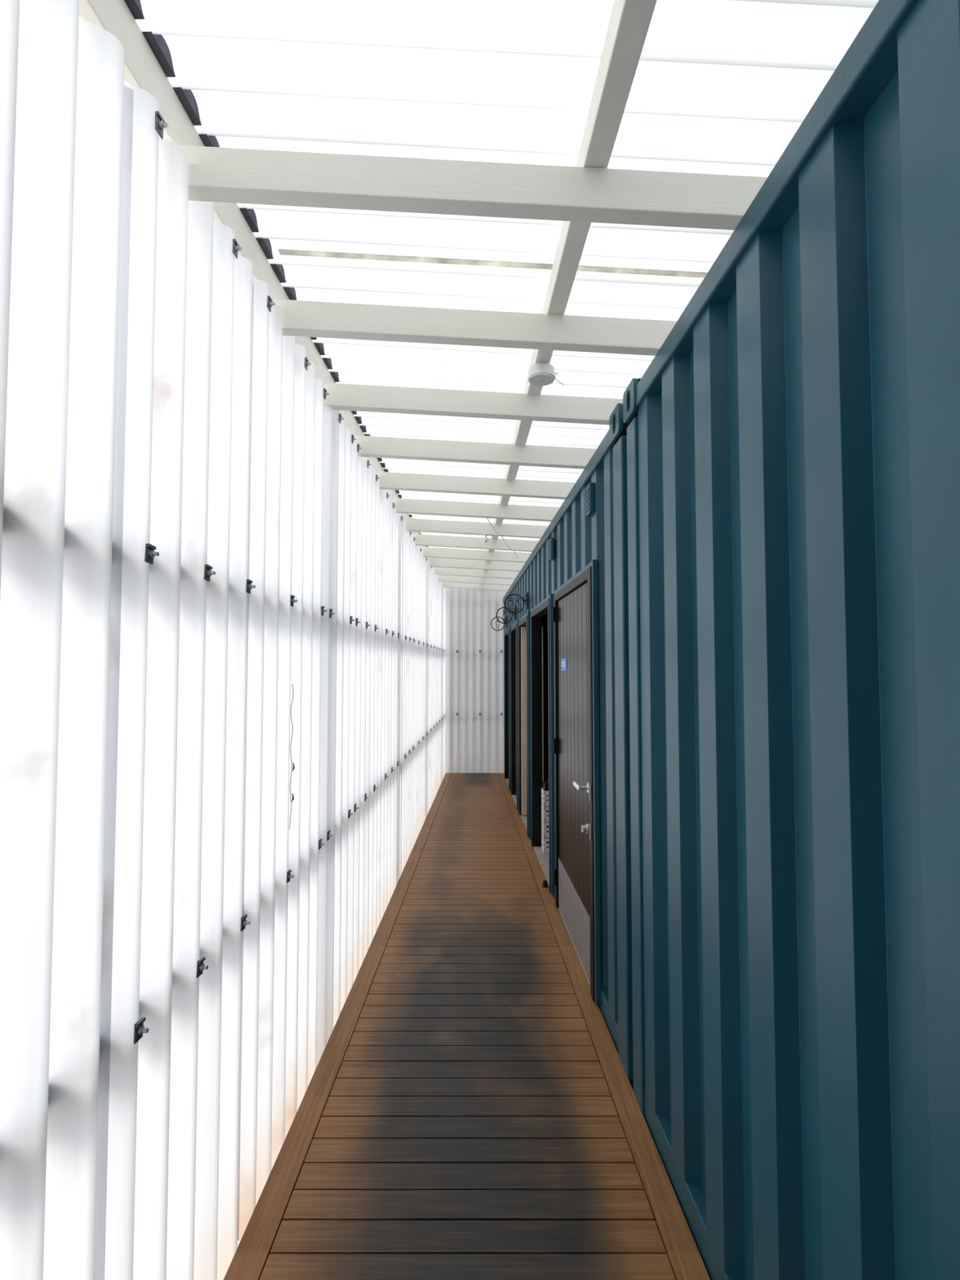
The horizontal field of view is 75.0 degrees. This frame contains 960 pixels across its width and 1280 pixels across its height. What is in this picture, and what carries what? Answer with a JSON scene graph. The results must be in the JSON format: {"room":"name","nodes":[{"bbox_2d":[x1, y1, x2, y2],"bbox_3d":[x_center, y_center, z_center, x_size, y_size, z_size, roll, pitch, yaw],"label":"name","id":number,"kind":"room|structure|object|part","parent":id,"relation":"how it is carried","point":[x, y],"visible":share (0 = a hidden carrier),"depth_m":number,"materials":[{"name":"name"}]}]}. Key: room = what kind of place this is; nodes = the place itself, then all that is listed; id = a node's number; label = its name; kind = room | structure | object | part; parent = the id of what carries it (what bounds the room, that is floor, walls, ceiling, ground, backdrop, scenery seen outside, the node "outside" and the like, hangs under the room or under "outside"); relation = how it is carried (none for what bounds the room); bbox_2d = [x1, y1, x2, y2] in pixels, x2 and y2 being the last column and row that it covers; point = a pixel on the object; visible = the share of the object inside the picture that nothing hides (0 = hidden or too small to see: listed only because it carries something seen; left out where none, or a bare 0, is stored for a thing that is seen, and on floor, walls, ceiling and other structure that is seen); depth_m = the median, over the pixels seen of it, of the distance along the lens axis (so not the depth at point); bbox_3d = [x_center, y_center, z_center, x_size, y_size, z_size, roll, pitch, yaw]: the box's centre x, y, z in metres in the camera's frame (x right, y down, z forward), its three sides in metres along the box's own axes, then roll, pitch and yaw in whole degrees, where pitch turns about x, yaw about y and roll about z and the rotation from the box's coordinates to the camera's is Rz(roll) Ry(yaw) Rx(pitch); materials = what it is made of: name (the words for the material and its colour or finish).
{"room":"covered walkway corridor","nodes":[
{"label":"covered walkway corridor","id":0,"kind":"room"},
{"bbox_2d":[0,0,445,1279],"bbox_3d":[-0.638,0.414,4.586,0.050,2.883,9.800,0,-2,1],"label":"wall","id":1,"kind":"structure","parent":0,"point":[152,393],"depth_m":1.37,"materials":[{"name":"white plastic"}]},
{"bbox_2d":[133,1017,148,1044],"bbox_3d":[-0.668,0.773,1.238,0.020,0.039,0.029,0,-2,1],"label":"clip","id":2,"kind":"object","parent":1,"relation":"attached to","point":[139,1029],"visible":1,"depth_m":1.23,"materials":[{"name":"metal"}]},
{"bbox_2d":[144,543,159,564],"bbox_3d":[-0.668,-0.176,1.278,0.020,0.040,0.030,0,-2,1],"label":"clip","id":3,"kind":"object","parent":1,"relation":"attached to","point":[149,554],"visible":1,"depth_m":1.27,"materials":[{"name":"metal"}]},
{"bbox_2d":[155,111,168,138],"bbox_3d":[-0.668,-1.085,1.317,0.020,0.038,0.028,0,-2,1],"label":"clip","id":4,"kind":"object","parent":1,"relation":"attached to","point":[160,124],"visible":1,"depth_m":1.31,"materials":[{"name":"metal"}]},
{"bbox_2d":[195,956,208,977],"bbox_3d":[-0.663,0.784,1.498,0.020,0.040,0.031,0,-2,1],"label":"clip","id":5,"kind":"object","parent":1,"relation":"attached to","point":[201,966],"visible":1,"depth_m":1.49,"materials":[{"name":"metal"}]},
{"bbox_2d":[204,564,215,582],"bbox_3d":[-0.663,-0.165,1.538,0.020,0.040,0.031,0,-2,1],"label":"clip","id":6,"kind":"object","parent":1,"relation":"attached to","point":[207,572],"visible":1,"depth_m":1.53,"materials":[{"name":"metal"}]},
{"bbox_2d":[232,238,242,258],"bbox_3d":[-0.660,-1.068,1.706,0.020,0.038,0.028,0,-4,1],"label":"clip","id":7,"kind":"object","parent":1,"relation":"attached to","point":[236,248],"visible":1,"depth_m":1.70,"materials":[{"name":"metal"}]},
{"bbox_3d":[-0.666,-1.068,1.707,0.008,0.038,0.028,0,-4,1],"label":"plate","id":8,"kind":"part","parent":7,"relation":"part of","materials":[{"name":"grey metal"}]},
{"bbox_2d":[240,914,249,931],"bbox_3d":[-0.658,0.795,1.757,0.020,0.040,0.031,0,-2,1],"label":"clip","id":9,"kind":"object","parent":1,"relation":"attached to","point":[244,922],"visible":1,"depth_m":1.75,"materials":[{"name":"metal"}]},
{"bbox_2d":[245,578,255,593],"bbox_3d":[-0.658,-0.154,1.798,0.020,0.040,0.030,0,-2,1],"label":"clip","id":10,"kind":"object","parent":1,"relation":"attached to","point":[249,586],"visible":1,"depth_m":1.79,"materials":[{"name":"metal"}]},
{"bbox_3d":[-0.664,-0.154,1.798,0.008,0.038,0.028,0,-6,1],"label":"plate","id":11,"kind":"part","parent":10,"relation":"part of","materials":[{"name":"black metal"}]},
{"bbox_2d":[266,295,275,311],"bbox_3d":[-0.655,-1.057,1.966,0.020,0.040,0.031,0,-2,1],"label":"clip","id":12,"kind":"object","parent":1,"relation":"attached to","point":[269,302],"visible":1,"depth_m":1.96,"materials":[{"name":"metal"}]},
{"bbox_2d":[286,869,293,883],"bbox_3d":[-0.650,0.812,2.147,0.020,0.040,0.031,0,-2,1],"label":"clip","id":13,"kind":"object","parent":1,"relation":"attached to","point":[289,876],"visible":1,"depth_m":2.14,"materials":[{"name":"metal"}]},
{"bbox_3d":[-0.656,0.812,2.147,0.008,0.038,0.028,0,-8,1],"label":"plate","id":14,"kind":"part","parent":13,"relation":"part of","materials":[{"name":"black metal"}]},
{"bbox_2d":[288,684,294,825],"bbox_3d":[-0.651,0.403,2.173,0.013,0.500,0.030,0,-2,1],"label":"vine","id":15,"kind":"object","parent":1,"relation":"attached to","point":[292,685],"visible":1,"depth_m":2.17,"materials":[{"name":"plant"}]},
{"bbox_2d":[289,595,297,606],"bbox_3d":[-0.650,-0.137,2.187,0.020,0.038,0.028,0,-4,1],"label":"clip","id":16,"kind":"object","parent":1,"relation":"attached to","point":[293,601],"visible":1,"depth_m":2.18,"materials":[{"name":"metal"}]},
{"bbox_3d":[-0.656,-0.137,2.187,0.008,0.038,0.028,0,-4,1],"label":"plate","id":17,"kind":"part","parent":16,"relation":"part of","materials":[{"name":"black metal"}]},
{"bbox_2d":[304,357,311,370],"bbox_3d":[-0.647,-1.041,2.356,0.020,0.040,0.031,0,-2,1],"label":"clip","id":18,"kind":"object","parent":1,"relation":"attached to","point":[307,363],"visible":1,"depth_m":2.35,"materials":[{"name":"metal"}]},
{"bbox_3d":[-0.653,-1.041,2.356,0.008,0.038,0.028,0,-8,1],"label":"plate","id":19,"kind":"part","parent":18,"relation":"part of","materials":[{"name":"grey metal"}]},
{"bbox_2d":[318,838,324,849],"bbox_3d":[-0.642,0.829,2.536,0.020,0.038,0.028,0,-1,1],"label":"clip","id":20,"kind":"object","parent":1,"relation":"attached to","point":[320,844],"visible":1,"depth_m":2.53,"materials":[{"name":"metal"}]},
{"bbox_2d":[320,606,326,615],"bbox_3d":[-0.642,-0.120,2.577,0.020,0.040,0.031,0,-2,1],"label":"clip","id":21,"kind":"object","parent":1,"relation":"attached to","point":[322,610],"visible":1,"depth_m":2.57,"materials":[{"name":"metal"}]},
{"bbox_2d":[323,387,328,399],"bbox_3d":[-0.642,-1.030,2.615,0.020,0.039,0.030,0,-2,1],"label":"clip","id":22,"kind":"object","parent":1,"relation":"attached to","point":[325,393],"visible":1,"depth_m":2.61,"materials":[{"name":"metal"}]},
{"bbox_2d":[326,830,332,840],"bbox_3d":[-0.640,0.834,2.666,0.020,0.039,0.030,0,-2,1],"label":"clip","id":23,"kind":"object","parent":1,"relation":"attached to","point":[329,834],"visible":1,"depth_m":2.66,"materials":[{"name":"metal"}]},
{"bbox_2d":[328,608,334,617],"bbox_3d":[-0.640,-0.115,2.707,0.020,0.040,0.030,0,-2,1],"label":"clip","id":24,"kind":"object","parent":1,"relation":"attached to","point":[331,613],"visible":1,"depth_m":2.70,"materials":[{"name":"metal"}]},
{"bbox_2d":[338,413,343,423],"bbox_3d":[-0.637,-1.019,2.875,0.020,0.039,0.030,0,-2,1],"label":"clip","id":25,"kind":"object","parent":1,"relation":"attached to","point":[340,418],"visible":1,"depth_m":2.87,"materials":[{"name":"metal"}]},
{"bbox_2d":[347,809,352,818],"bbox_3d":[-0.632,0.851,3.056,0.020,0.038,0.028,0,-4,1],"label":"clip","id":26,"kind":"object","parent":1,"relation":"attached to","point":[349,813],"visible":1,"depth_m":3.04,"materials":[{"name":"metal"}]},
{"bbox_2d":[351,434,355,444],"bbox_3d":[-0.632,-1.008,3.135,0.020,0.039,0.029,0,-2,1],"label":"clip","id":27,"kind":"object","parent":1,"relation":"attached to","point":[353,436],"visible":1,"depth_m":3.13,"materials":[{"name":"metal"}]},
{"bbox_2d":[354,803,358,812],"bbox_3d":[-0.629,0.856,3.186,0.020,0.040,0.030,0,-2,1],"label":"clip","id":28,"kind":"object","parent":1,"relation":"attached to","point":[355,804],"visible":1,"depth_m":3.18,"materials":[{"name":"metal"}]},
{"bbox_2d":[356,444,361,452],"bbox_3d":[-0.629,-1.002,3.265,0.020,0.040,0.031,0,-2,1],"label":"clip","id":29,"kind":"object","parent":1,"relation":"attached to","point":[358,448],"visible":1,"depth_m":3.26,"materials":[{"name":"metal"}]},
{"bbox_2d":[324,382,622,425],"bbox_3d":[0.010,-1.032,2.741,1.421,0.179,0.050,0,-2,0],"label":"roof beam","id":30,"kind":"structure","parent":1,"relation":"attached to","point":[341,397],"depth_m":2.72,"materials":[{"name":"white metal"}]},
{"bbox_2d":[180,145,767,230],"bbox_3d":[0.017,-1.083,1.502,1.485,0.182,0.050,0,-2,0],"label":"roof beam","id":31,"kind":"structure","parent":1,"relation":"attached to","point":[215,174],"depth_m":1.48,"materials":[{"name":"white metal"}]},
{"bbox_2d":[484,0,657,570],"bbox_3d":[0.168,-1.022,4.796,0.063,0.085,10.100,0,-2,-2],"label":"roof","id":32,"kind":"structure","parent":31,"relation":"on","point":[629,21],"depth_m":1.38,"materials":[{"name":"white metal"}]},
{"bbox_2d":[528,363,564,386],"bbox_3d":[0.285,-1.049,2.492,0.203,0.056,0.106,1,-3,-30],"label":"smoke detector","id":33,"kind":"object","parent":32,"relation":"attached to","point":[540,374],"visible":1,"depth_m":2.44,"materials":[{"name":"white plastic"}]},
{"bbox_2d":[271,298,676,355],"bbox_3d":[0.013,-1.057,2.122,1.453,0.181,0.050,0,-2,0],"label":"roof beam","id":34,"kind":"structure","parent":1,"relation":"attached to","point":[411,324],"depth_m":2.10,"materials":[{"name":"white metal"}]},
{"bbox_2d":[353,435,596,469],"bbox_3d":[0.006,-1.006,3.361,1.388,0.177,0.050,0,-2,0],"label":"roof beam","id":35,"kind":"structure","parent":1,"relation":"attached to","point":[371,446],"depth_m":3.34,"materials":[{"name":"white metal"}]},
{"bbox_2d":[376,471,575,499],"bbox_3d":[0.002,-0.981,3.980,1.356,0.175,0.050,0,-2,0],"label":"roof beam","id":36,"kind":"structure","parent":1,"relation":"attached to","point":[388,480],"depth_m":3.96,"materials":[{"name":"white metal"}]},
{"bbox_2d":[392,497,559,521],"bbox_3d":[-0.002,-0.955,4.600,1.324,0.173,0.050,0,-2,0],"label":"roof beam","id":37,"kind":"structure","parent":1,"relation":"attached to","point":[413,506],"depth_m":4.58,"materials":[{"name":"white metal"}]},
{"bbox_2d":[486,517,518,558],"bbox_3d":[0.210,-0.847,5.331,0.006,0.043,1.534,-1,-2,12],"label":"loose cable","id":38,"kind":"object","parent":37,"relation":"hanging from","point":[486,517],"visible":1,"depth_m":5.19,"materials":[{"name":"white plastic"}]},
{"bbox_2d":[413,533,538,551],"bbox_3d":[-0.009,-0.904,5.839,1.260,0.170,0.050,0,-2,0],"label":"roof beam","id":39,"kind":"structure","parent":1,"relation":"attached to","point":[436,540],"depth_m":5.81,"materials":[{"name":"white metal"}]},
{"bbox_2d":[437,574,515,585],"bbox_3d":[-0.024,-0.802,8.317,1.131,0.163,0.050,0,-2,0],"label":"roof beam","id":40,"kind":"structure","parent":1,"relation":"attached to","point":[442,578],"depth_m":8.29,"materials":[{"name":"white metal"}]},
{"bbox_2d":[422,546,531,562],"bbox_3d":[-0.013,-0.879,6.458,1.228,0.168,0.050,0,-2,0],"label":"roof beam","id":41,"kind":"structure","parent":1,"relation":"attached to","point":[428,552],"depth_m":6.43,"materials":[{"name":"white metal"}]},
{"bbox_2d":[428,557,524,571],"bbox_3d":[-0.017,-0.853,7.078,1.195,0.166,0.050,0,-2,0],"label":"roof beam","id":42,"kind":"structure","parent":1,"relation":"attached to","point":[433,562],"depth_m":7.05,"materials":[{"name":"white metal"}]},
{"bbox_2d":[434,566,519,578],"bbox_3d":[-0.020,-0.828,7.697,1.163,0.164,0.050,0,-2,0],"label":"roof beam","id":43,"kind":"structure","parent":1,"relation":"attached to","point":[438,571],"depth_m":7.67,"materials":[{"name":"white metal"}]},
{"bbox_2d":[442,582,511,591],"bbox_3d":[-0.028,-0.777,8.936,1.099,0.161,0.050,0,-2,0],"label":"roof beam","id":44,"kind":"structure","parent":1,"relation":"attached to","point":[445,584],"depth_m":8.91,"materials":[{"name":"white metal"}]},
{"bbox_2d":[405,518,548,538],"bbox_3d":[-0.005,-0.930,5.219,1.292,0.172,0.050,0,-2,0],"label":"roof beam","id":45,"kind":"structure","parent":1,"relation":"attached to","point":[411,524],"depth_m":5.20,"materials":[{"name":"white metal"}]},
{"bbox_2d":[482,535,488,542],"bbox_3d":[0.048,-0.840,5.203,0.055,0.068,0.039,1,-3,-23],"label":"spotlight","id":46,"kind":"object","parent":45,"relation":"attached to","point":[486,539],"visible":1,"depth_m":5.19,"materials":[{"name":"white plastic"}]},
{"bbox_2d":[237,1137,285,1246],"bbox_3d":[0.000,2.047,6.919,28.000,0.098,30.000,0,-2,0],"label":"ground","id":47,"kind":"structure","parent":0,"point":[238,1241],"depth_m":1.85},
{"bbox_2d":[502,403,633,1090],"bbox_3d":[1.670,0.567,5.995,2.456,2.778,6.963,0,-2,-2],"label":"shipping container","id":48,"kind":"object","parent":47,"relation":"on","point":[591,522],"visible":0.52,"depth_m":2.77,"materials":[{"name":"blue metal"}]},
{"bbox_2d":[490,615,507,631],"bbox_3d":[0.263,-0.230,8.609,0.235,0.208,0.036,0,-2,-2],"label":"sign","id":49,"kind":"object","parent":48,"relation":"attached to","point":[506,620],"visible":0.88,"depth_m":8.60,"materials":[{"name":"black metal"}]},
{"bbox_2d":[496,605,515,623],"bbox_3d":[0.305,-0.295,7.312,0.235,0.208,0.036,0,-2,-2],"label":"sign","id":50,"kind":"object","parent":48,"relation":"attached to","point":[514,607],"visible":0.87,"depth_m":7.30,"materials":[{"name":"black metal"}]},
{"bbox_3d":[0.413,-0.319,7.316,0.018,0.160,0.036,0,-2,-2],"label":"wall plate","id":51,"kind":"part","parent":50,"relation":"part of","materials":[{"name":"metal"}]},
{"bbox_2d":[504,626,511,791],"bbox_3d":[0.423,0.915,8.526,0.126,2.138,0.936,0,-2,-2],"label":"door","id":52,"kind":"structure","parent":48,"relation":"attached to","point":[508,632],"depth_m":8.88,"materials":[{"name":"black paint"}]},
{"bbox_2d":[511,620,519,811],"bbox_3d":[0.459,0.867,7.407,0.126,2.138,0.936,0,-2,-2],"label":"door","id":53,"kind":"structure","parent":48,"relation":"attached to","point":[514,628],"depth_m":7.75,"materials":[{"name":"black paint"}]},
{"bbox_2d":[503,592,528,613],"bbox_3d":[0.347,-0.351,5.993,0.235,0.208,0.036,0,-2,-2],"label":"sign","id":54,"kind":"object","parent":48,"relation":"attached to","point":[526,600],"visible":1,"depth_m":5.99,"materials":[{"name":"black metal"}]},
{"bbox_3d":[0.456,-0.375,5.998,0.018,0.160,0.036,0,-2,-2],"label":"wall plate","id":55,"kind":"part","parent":54,"relation":"part of","materials":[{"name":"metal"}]},
{"bbox_2d":[518,611,543,838],"bbox_3d":[0.803,0.822,6.349,0.746,2.138,0.956,0,-2,-2],"label":"door","id":56,"kind":"structure","parent":48,"relation":"attached to","point":[524,624],"depth_m":6.66,"materials":[{"name":"black paint"}]},
{"bbox_3d":[0.481,0.820,6.338,0.101,2.078,0.896,0,-2,-2],"label":"frame","id":57,"kind":"part","parent":56,"relation":"part of","materials":[{"name":"black paint"}]},
{"bbox_3d":[0.449,0.805,6.338,0.026,2.106,0.956,0,-2,-2],"label":"trim","id":58,"kind":"part","parent":56,"relation":"part of","materials":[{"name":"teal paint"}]},
{"bbox_2d":[530,593,555,896],"bbox_3d":[0.535,0.765,5.021,0.126,2.138,1.256,0,-2,-2],"label":"door","id":59,"kind":"structure","parent":48,"relation":"attached to","point":[547,861],"depth_m":5.53,"materials":[{"name":"black paint"}]},
{"bbox_2d":[541,833,549,853],"bbox_3d":[0.660,1.755,5.393,0.240,0.128,0.160,0,-2,-2],"label":"crate","id":60,"kind":"object","parent":48,"relation":"in","point":[545,846],"visible":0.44,"depth_m":5.31,"materials":[{"name":"white plastic"}]},
{"bbox_2d":[541,817,548,838],"bbox_3d":[0.660,1.623,5.399,0.240,0.128,0.160,0,-2,-2],"label":"crate","id":61,"kind":"object","parent":60,"relation":"on","point":[544,831],"visible":0.36,"depth_m":5.32,"materials":[{"name":"white plastic"}]},
{"bbox_2d":[541,803,548,822],"bbox_3d":[0.660,1.491,5.404,0.240,0.128,0.160,0,-2,-2],"label":"crate","id":62,"kind":"object","parent":61,"relation":"on","point":[544,815],"visible":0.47,"depth_m":5.32,"materials":[{"name":"white plastic"}]},
{"bbox_2d":[541,787,548,806],"bbox_3d":[0.660,1.359,5.410,0.240,0.128,0.160,0,-2,-2],"label":"crate","id":63,"kind":"object","parent":62,"relation":"on","point":[544,800],"visible":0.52,"depth_m":5.33,"materials":[{"name":"white plastic"}]},
{"bbox_2d":[542,779,548,790],"bbox_3d":[0.650,1.254,5.414,0.200,0.075,0.140,0,-2,-2],"label":"lidded box","id":64,"kind":"object","parent":63,"relation":"on","point":[545,784],"visible":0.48,"depth_m":5.35,"materials":[{"name":"black paint"}]},
{"bbox_2d":[548,537,554,560],"bbox_3d":[0.508,-0.646,4.449,0.030,0.150,0.100,0,-2,-2],"label":"air vent","id":65,"kind":"object","parent":48,"relation":"attached to","point":[551,542],"depth_m":4.40,"materials":[{"name":"blue metal"}]},
{"bbox_3d":[0.489,-0.744,6.090,0.065,0.075,6.810,0,-2,-2],"label":"rail","id":66,"kind":"part","parent":48,"relation":"part of","materials":[{"name":"blue metal"}]},
{"bbox_2d":[551,559,601,1008],"bbox_3d":[0.560,0.705,3.612,0.168,2.138,1.276,0,-2,-2],"label":"door","id":67,"kind":"structure","parent":48,"relation":"attached to","point":[575,611],"depth_m":3.43,"materials":[{"name":"black paint"}]},
{"bbox_3d":[0.527,0.155,3.927,0.003,0.075,0.200,0,-2,-2],"label":"notice plate","id":68,"kind":"part","parent":67,"relation":"part of","materials":[{"name":"blue plastic"}]},
{"bbox_3d":[0.536,1.569,3.584,0.005,0.310,1.064,0,-2,-2],"label":"kick plate","id":69,"kind":"part","parent":67,"relation":"part of","materials":[{"name":"silver metal"}]},
{"bbox_3d":[0.520,0.747,3.196,0.062,0.052,0.151,0,-2,-2],"label":"lever handle","id":70,"kind":"part","parent":67,"relation":"part of","materials":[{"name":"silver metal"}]},
{"bbox_3d":[0.534,0.740,3.031,0.004,0.080,0.035,0,-2,-2],"label":"strike plate","id":71,"kind":"part","parent":67,"relation":"part of","materials":[{"name":"silver metal"}]},
{"bbox_3d":[0.534,0.929,3.023,0.004,0.080,0.035,0,-2,-2],"label":"strike plate","id":72,"kind":"part","parent":67,"relation":"part of","materials":[{"name":"silver metal"}]},
{"bbox_2d":[585,482,595,516],"bbox_3d":[0.550,-0.702,3.131,0.030,0.150,0.100,0,-2,-2],"label":"air vent","id":73,"kind":"object","parent":48,"relation":"attached to","point":[590,489],"depth_m":3.09,"materials":[{"name":"blue metal"}]},
{"bbox_3d":[0.601,1.727,2.769,0.057,0.185,0.380,0,-2,-2],"label":"rail","id":74,"kind":"part","parent":48,"relation":"part of","materials":[{"name":"blue metal"}]},
{"bbox_2d":[614,420,630,443],"bbox_3d":[0.644,-0.905,2.619,0.130,0.114,0.147,0,-2,-2],"label":"socket","id":75,"kind":"object","parent":48,"relation":"attached to","point":[622,431],"depth_m":2.55,"materials":[{"name":"teal metal"}]},
{"bbox_3d":[0.625,0.484,2.559,0.106,2.630,0.146,0,-2,-2],"label":"corner post","id":76,"kind":"part","parent":48,"relation":"part of","materials":[{"name":"blue metal"}]},
{"bbox_2d":[622,0,959,1279],"bbox_3d":[1.832,0.357,1.080,2.447,2.778,2.753,0,-2,-2],"label":"shipping container","id":77,"kind":"object","parent":47,"relation":"on","point":[793,435],"visible":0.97,"depth_m":1.19,"materials":[{"name":"blue metal"}]},
{"bbox_2d":[628,377,640,422],"bbox_3d":[0.651,-0.915,2.397,0.130,0.114,0.142,0,-2,-2],"label":"socket","id":78,"kind":"object","parent":77,"relation":"attached to","point":[637,408],"depth_m":2.33,"materials":[{"name":"teal metal"}]},
{"bbox_3d":[0.631,0.475,2.350,0.106,2.630,0.116,0,-2,-2],"label":"corner post","id":79,"kind":"part","parent":77,"relation":"part of","materials":[{"name":"blue metal"}]},
{"bbox_3d":[0.660,1.648,0.926,0.057,0.185,2.630,0,-2,-2],"label":"rail","id":80,"kind":"part","parent":77,"relation":"part of","materials":[{"name":"blue metal"}]},
{"bbox_3d":[0.651,-0.959,1.037,0.065,0.075,2.630,0,-2,-2],"label":"rail","id":81,"kind":"part","parent":77,"relation":"part of","materials":[{"name":"blue metal"}]},
{"bbox_2d":[223,773,710,1279],"bbox_3d":[-0.022,1.844,4.526,1.376,0.100,9.800,0,-2,0],"label":"floor","id":82,"kind":"structure","parent":0,"point":[469,1109],"depth_m":2.24,"materials":[{"name":"brown wood"}]},
{"bbox_2d":[542,880,548,887],"bbox_3d":[0.475,1.774,4.549,0.044,0.043,0.044,0,-2,0],"label":"door stop","id":83,"kind":"object","parent":82,"relation":"on","point":[544,882],"visible":1,"depth_m":4.54,"materials":[{"name":"rubber"}]},
{"bbox_2d":[444,587,506,773],"bbox_3d":[-0.065,0.603,9.504,0.961,2.925,0.036,0,-2,0],"label":"wall","id":84,"kind":"structure","parent":0,"point":[474,680],"depth_m":9.50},
{"bbox_2d":[135,0,878,552],"bbox_3d":[0.950,-1.093,4.901,3.900,0.260,10.300,0,-2,0],"label":"ceiling","id":85,"kind":"structure","parent":0,"point":[718,86],"depth_m":1.56,"materials":[{"name":"white plastic"}]},
{"bbox_2d":[79,0,426,546],"bbox_3d":[-0.689,-1.106,4.752,0.061,0.125,10.000,0,-2,1],"label":"beam","id":86,"kind":"structure","parent":85,"relation":"attached to","point":[143,70],"depth_m":1.48,"materials":[{"name":"white metal"}]},
{"bbox_2d":[124,0,427,546],"bbox_3d":[-0.671,-1.195,4.655,0.057,0.041,9.800,0,-2,1],"label":"strip","id":87,"kind":"object","parent":86,"relation":"on","point":[157,42],"visible":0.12,"depth_m":1.57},
{"bbox_2d":[278,248,707,277],"bbox_3d":[0.289,-1.222,2.052,1.897,0.109,0.026,0,-2,0],"label":"strip","id":88,"kind":"object","parent":85,"relation":"attached to","point":[282,251],"visible":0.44,"depth_m":2.05,"materials":[{"name":"beige metal"}]}
]}

